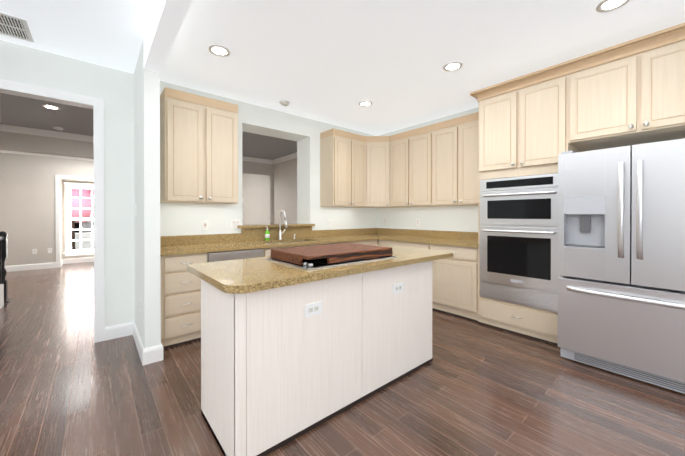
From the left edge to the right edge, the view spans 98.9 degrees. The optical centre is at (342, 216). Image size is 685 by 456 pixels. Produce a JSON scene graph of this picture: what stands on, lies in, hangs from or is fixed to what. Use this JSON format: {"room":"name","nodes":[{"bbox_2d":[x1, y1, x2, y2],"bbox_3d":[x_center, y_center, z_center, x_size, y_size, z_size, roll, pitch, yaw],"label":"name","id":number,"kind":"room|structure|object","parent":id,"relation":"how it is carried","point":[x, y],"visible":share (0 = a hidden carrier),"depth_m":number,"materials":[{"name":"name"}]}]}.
{"room":"kitchen","nodes":[
{"label":"kitchen","id":0,"kind":"room"},
{"bbox_2d":[0,0,631,348],"bbox_3d":[-2.379,-0.132,2.158,9.200,2.740,14.770,0,0,-40],"label":"wall","id":1,"kind":"structure","parent":0,"point":[268,193],"depth_m":3.47,"materials":[{"name":"paint"}]},
{"bbox_2d":[5,261,60,271],"bbox_3d":[-7.206,1.151,6.733,1.054,0.132,0.016,0,0,-40],"label":"baseboard","id":2,"kind":"structure","parent":1,"relation":"attached to","point":[54,264],"depth_m":6.77,"materials":[{"name":"white"}]},
{"bbox_2d":[0,150,93,160],"bbox_3d":[-5.537,-1.478,8.089,5.426,0.100,0.075,0,0,-40],"label":"crown molding","id":3,"kind":"structure","parent":1,"relation":"attached to","point":[1,151],"depth_m":6.89,"materials":[{"name":"white wood"}]},
{"bbox_2d":[0,79,104,342],"bbox_3d":[-3.032,0.034,2.453,1.610,2.405,0.138,0,0,-40],"label":"door frame","id":4,"kind":"structure","parent":1,"relation":"attached to","point":[96,105],"depth_m":2.88,"materials":[{"name":"white wood"}]},
{"bbox_2d":[55,175,93,261],"bbox_3d":[-6.585,0.031,7.757,1.390,2.098,0.788,0,0,-40],"label":"french door","id":5,"kind":"structure","parent":1,"relation":"in","point":[68,236],"depth_m":7.62,"materials":[{"name":"white wood"}]},
{"bbox_2d":[63,257,93,263],"bbox_3d":[-6.755,1.145,7.964,1.254,0.132,0.016,0,0,-40],"label":"baseboard","id":6,"kind":"structure","parent":1,"relation":"attached to","point":[84,259],"depth_m":7.76,"materials":[{"name":"white"}]},
{"bbox_2d":[0,124,271,163],"bbox_3d":[-3.925,-1.469,6.179,5.426,0.100,0.075,0,0,-40],"label":"crown molding","id":7,"kind":"structure","parent":1,"relation":"attached to","point":[34,131],"depth_m":5.19,"materials":[{"name":"white"}]},
{"bbox_2d":[131,322,145,365],"bbox_3d":[-1.930,1.169,2.765,0.016,0.132,0.846,0,0,-40],"label":"baseboard","id":8,"kind":"structure","parent":1,"relation":"attached to","point":[142,352],"depth_m":2.66,"materials":[{"name":"white"}]},
{"bbox_2d":[160,87,237,203],"bbox_3d":[-1.609,-0.740,3.329,0.750,1.166,0.383,0,0,-40],"label":"upper cabinet","id":9,"kind":"object","parent":1,"relation":"attached to","point":[198,149],"visible":0.96,"depth_m":3.17,"materials":[{"name":"brown wood"}]},
{"bbox_2d":[202,220,207,229],"bbox_3d":[-1.659,0.097,3.539,0.070,0.115,0.008,0,0,-40],"label":"outlet","id":10,"kind":"object","parent":1,"relation":"attached to","point":[204,224],"visible":1,"depth_m":3.54,"materials":[{"name":"white plastic"}]},
{"bbox_2d":[231,219,239,227],"bbox_3d":[-1.375,0.086,3.777,0.116,0.115,0.009,0,0,-40],"label":"double light switch","id":11,"kind":"object","parent":1,"relation":"attached to","point":[235,223],"visible":0.94,"depth_m":3.77,"materials":[{"name":"white plastic"}]},
{"bbox_2d":[272,152,296,163],"bbox_3d":[-0.863,-1.471,6.698,0.075,0.100,3.040,0,0,-40],"label":"crown molding","id":12,"kind":"structure","parent":1,"relation":"attached to","point":[294,155],"depth_m":7.39,"materials":[{"name":"white wood"}]},
{"bbox_2d":[320,128,363,207],"bbox_3d":[0.047,-0.747,4.724,0.721,1.166,0.388,0,0,-40],"label":"upper cabinet","id":13,"kind":"object","parent":1,"relation":"attached to","point":[341,152],"depth_m":4.53,"materials":[{"name":"brown wood"}]},
{"bbox_2d":[364,135,391,207],"bbox_3d":[0.598,-0.748,5.006,0.668,1.166,0.668,0,0,-40],"label":"upper cabinet","id":14,"kind":"object","parent":1,"relation":"attached to","point":[377,149],"depth_m":4.80,"materials":[{"name":"brown wood"}]},
{"bbox_2d":[392,123,435,207],"bbox_3d":[1.148,-0.746,4.573,0.387,1.166,0.885,0,0,-40],"label":"upper cabinet","id":15,"kind":"object","parent":1,"relation":"attached to","point":[435,164],"depth_m":4.41,"materials":[{"name":"brown wood"}]},
{"bbox_2d":[416,218,419,225],"bbox_3d":[1.229,0.081,4.777,0.007,0.115,0.070,0,0,-40],"label":"electrical outlet","id":16,"kind":"object","parent":1,"relation":"attached to","point":[417,221],"visible":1,"depth_m":4.77,"materials":[{"name":"white plastic"}]},
{"bbox_2d":[436,112,478,205],"bbox_3d":[1.645,-0.744,4.012,0.351,1.166,0.854,0,0,-40],"label":"upper cabinet","id":17,"kind":"object","parent":1,"relation":"attached to","point":[457,139],"depth_m":3.89,"materials":[{"name":"brown wood"}]},
{"bbox_2d":[566,22,684,151],"bbox_3d":[2.652,-1.064,2.584,0.651,0.742,0.940,0,0,-40],"label":"upper cabinet","id":18,"kind":"object","parent":1,"relation":"attached to","point":[626,93],"depth_m":2.44,"materials":[{"name":"brown wood"}]},
{"bbox_2d":[0,262,684,455],"bbox_3d":[-2.511,1.277,2.399,9.300,0.080,15.300,0,0,-40],"label":"floor","id":19,"kind":"structure","parent":0,"point":[69,386],"depth_m":1.98,"materials":[{"name":"brown wood"}]},
{"bbox_2d":[0,231,10,308],"bbox_3d":[-4.728,0.614,3.627,0.640,1.235,1.300,0,0,-40],"label":"stair railing","id":20,"kind":"object","parent":19,"relation":"on","point":[3,271],"visible":1,"depth_m":4.21,"materials":[{"name":"black"}]},
{"bbox_2d":[160,253,207,348],"bbox_3d":[-1.733,0.796,3.070,0.443,0.876,0.630,0,0,-40],"label":"base cabinet","id":21,"kind":"object","parent":19,"relation":"on","point":[180,289],"depth_m":2.81,"materials":[{"name":"brown wood"}]},
{"bbox_2d":[160,223,379,255],"bbox_3d":[-0.525,0.330,4.076,3.589,0.445,0.650,0,0,-40],"label":"countertop","id":22,"kind":"structure","parent":21,"relation":"on","point":[250,236],"depth_m":3.83,"materials":[{"name":"brown stone"}]},
{"bbox_2d":[265,226,269,239],"bbox_3d":[-1.016,0.218,3.957,0.065,0.191,0.065,0,0,-40],"label":"soap bottle","id":23,"kind":"object","parent":22,"relation":"on","point":[267,234],"visible":1,"depth_m":3.93,"materials":[{"name":"green plastic"}]},
{"bbox_2d":[278,210,287,239],"bbox_3d":[-0.791,0.109,4.018,0.107,0.410,0.220,0,0,-40],"label":"pull-down faucet","id":24,"kind":"object","parent":22,"relation":"on","point":[280,232],"visible":1,"depth_m":4.05,"materials":[{"name":"silver metal"}]},
{"bbox_2d":[208,248,262,261],"bbox_3d":[-1.319,0.797,3.388,0.590,0.870,0.640,0,0,-40],"label":"dishwasher","id":25,"kind":"object","parent":19,"relation":"on","point":[232,255],"visible":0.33,"depth_m":3.14,"materials":[{"name":"silver metal"}]},
{"bbox_2d":[201,261,432,455],"bbox_3d":[-0.059,0.800,2.181,1.702,0.876,0.573,0,0,-40],"label":"kitchen island","id":26,"kind":"object","parent":19,"relation":"on","point":[289,354],"depth_m":1.71,"materials":[{"name":"white wood"}]},
{"bbox_2d":[187,245,452,296],"bbox_3d":[-0.007,0.341,2.342,2.060,0.038,0.850,0,0,-40],"label":"island countertop","id":27,"kind":"structure","parent":26,"relation":"on","point":[249,275],"depth_m":1.79,"materials":[{"name":"beige stone"}]},
{"bbox_2d":[266,256,397,269],"bbox_3d":[-0.070,0.306,2.277,0.860,0.031,0.570,0,0,-40],"label":"cooktop","id":28,"kind":"object","parent":27,"relation":"in","point":[314,264],"visible":0.46,"depth_m":2.01,"materials":[{"name":"silver metal"}]},
{"bbox_2d":[271,243,392,264],"bbox_3d":[-0.073,0.277,2.280,0.800,0.066,0.520,0,0,-40],"label":"board","id":29,"kind":"object","parent":28,"relation":"on","point":[339,253],"visible":1,"depth_m":2.13,"materials":[{"name":"brown wood"}]},
{"bbox_2d":[300,241,359,246],"bbox_3d":[-0.211,0.790,4.354,0.560,0.876,0.631,0,0,-40],"label":"base cabinet","id":30,"kind":"object","parent":19,"relation":"on","point":[356,242],"depth_m":4.02,"materials":[{"name":"brown wood"}]},
{"bbox_2d":[360,240,377,245],"bbox_3d":[0.160,0.789,4.667,0.530,0.876,0.631,0,0,-40],"label":"base cabinet","id":31,"kind":"object","parent":19,"relation":"on","point":[367,242],"depth_m":4.51,"materials":[{"name":"brown wood"}]},
{"bbox_2d":[378,239,393,245],"bbox_3d":[0.940,0.789,4.637,0.631,0.876,0.428,0,0,-40],"label":"base cabinet","id":32,"kind":"object","parent":19,"relation":"on","point":[380,242],"depth_m":4.51,"materials":[{"name":"brown wood"}]},
{"bbox_2d":[394,241,425,248],"bbox_3d":[1.239,0.791,4.282,0.631,0.876,0.620,0,0,-40],"label":"base cabinet","id":33,"kind":"object","parent":19,"relation":"on","point":[396,243],"depth_m":4.14,"materials":[{"name":"brown wood"}]},
{"bbox_2d":[426,243,477,322],"bbox_3d":[1.588,0.793,3.869,0.631,0.876,0.700,0,0,-40],"label":"base cabinet","id":34,"kind":"object","parent":19,"relation":"on","point":[455,285],"depth_m":3.60,"materials":[{"name":"brown wood"}]},
{"bbox_2d":[380,228,477,247],"bbox_3d":[1.312,0.280,4.179,0.649,0.142,1.530,0,0,-40],"label":"countertop","id":35,"kind":"structure","parent":34,"relation":"on","point":[452,238],"depth_m":4.28,"materials":[{"name":"brown stone"}]},
{"bbox_2d":[478,294,557,345],"bbox_3d":[2.071,1.075,3.268,0.630,0.316,0.802,0,0,-40],"label":"base cabinet","id":36,"kind":"object","parent":19,"relation":"on","point":[529,322],"depth_m":3.05,"materials":[{"name":"brown wood"}]},
{"bbox_2d":[480,173,560,312],"bbox_3d":[2.027,0.247,3.228,0.664,1.337,0.792,0,0,-40],"label":"wall oven","id":37,"kind":"object","parent":36,"relation":"in","point":[518,240],"visible":0.73,"depth_m":3.02,"materials":[{"name":"silver metal"}]},
{"bbox_2d":[558,138,684,393],"bbox_3d":[2.478,0.331,2.464,0.980,1.788,0.900,0,0,-40],"label":"refrigerator","id":38,"kind":"object","parent":19,"relation":"on","point":[621,260],"visible":1,"depth_m":2.21,"materials":[{"name":"grey metal"}]},
{"bbox_2d":[0,0,684,159],"bbox_3d":[-2.511,-1.553,2.386,9.300,0.100,15.300,0,0,-40],"label":"ceiling","id":39,"kind":"structure","parent":0,"point":[334,62],"depth_m":2.58,"materials":[{"name":"paint"}]},
{"bbox_2d":[0,12,33,42],"bbox_3d":[-2.844,-1.497,2.106,0.830,0.008,0.380,0,0,-40],"label":"ceiling vent","id":40,"kind":"object","parent":39,"relation":"in","point":[14,26],"visible":1,"depth_m":2.32,"materials":[{"name":"white metal"}]},
{"bbox_2d":[42,104,60,109],"bbox_3d":[-3.991,-1.506,4.016,0.188,0.009,0.188,0,0,-40],"label":"recessed light","id":41,"kind":"object","parent":39,"relation":"in","point":[51,107],"visible":0.96,"depth_m":4.02,"materials":[{"name":"white"}]},
{"bbox_2d":[53,126,62,129],"bbox_3d":[-4.812,-1.496,4.959,0.130,0.037,0.130,0,0,-40],"label":"smoke detector","id":42,"kind":"object","parent":39,"relation":"attached to","point":[57,128],"visible":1,"depth_m":4.92,"materials":[{"name":"white plastic"}]},
{"bbox_2d":[208,44,229,56],"bbox_3d":[-1.111,-1.499,2.644,0.188,0.009,0.188,0,0,-40],"label":"recessed light","id":43,"kind":"object","parent":39,"relation":"in","point":[219,50],"visible":0.98,"depth_m":2.64,"materials":[{"name":"white"}]},
{"bbox_2d":[279,100,289,105],"bbox_3d":[-0.761,-1.491,3.863,0.140,0.037,0.140,0,0,-40],"label":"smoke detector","id":44,"kind":"object","parent":39,"relation":"in","point":[284,103],"visible":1,"depth_m":3.83,"materials":[{"name":"white plastic"}]},
{"bbox_2d":[359,101,372,106],"bbox_3d":[0.306,-1.505,3.895,0.188,0.009,0.188,0,0,-40],"label":"recessed light","id":45,"kind":"object","parent":39,"relation":"in","point":[365,103],"visible":1,"depth_m":3.89,"materials":[{"name":"white"}]},
{"bbox_2d":[443,61,462,71],"bbox_3d":[1.101,-1.500,2.923,0.188,0.009,0.188,0,0,-40],"label":"recessed light","id":46,"kind":"object","parent":39,"relation":"in","point":[453,66],"visible":1,"depth_m":2.91,"materials":[{"name":"white"}]},
{"bbox_2d":[596,0,629,12],"bbox_3d":[1.895,-1.496,2.049,0.188,0.009,0.188,0,0,-40],"label":"recessed light","id":47,"kind":"object","parent":39,"relation":"in","point":[603,6],"visible":0.98,"depth_m":2.07,"materials":[{"name":"white"}]},
{"label":"outside","id":48,"kind":"structure","parent":0,"visible":0},
{"bbox_2d":[71,188,93,249],"bbox_3d":[-9.689,-1.606,11.435,16.000,6.400,8.810,0,0,-40],"label":"garden","id":49,"kind":"object","parent":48,"point":[85,224],"visible":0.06,"depth_m":9.52,"materials":[{"name":"pink plant"}]}
]}

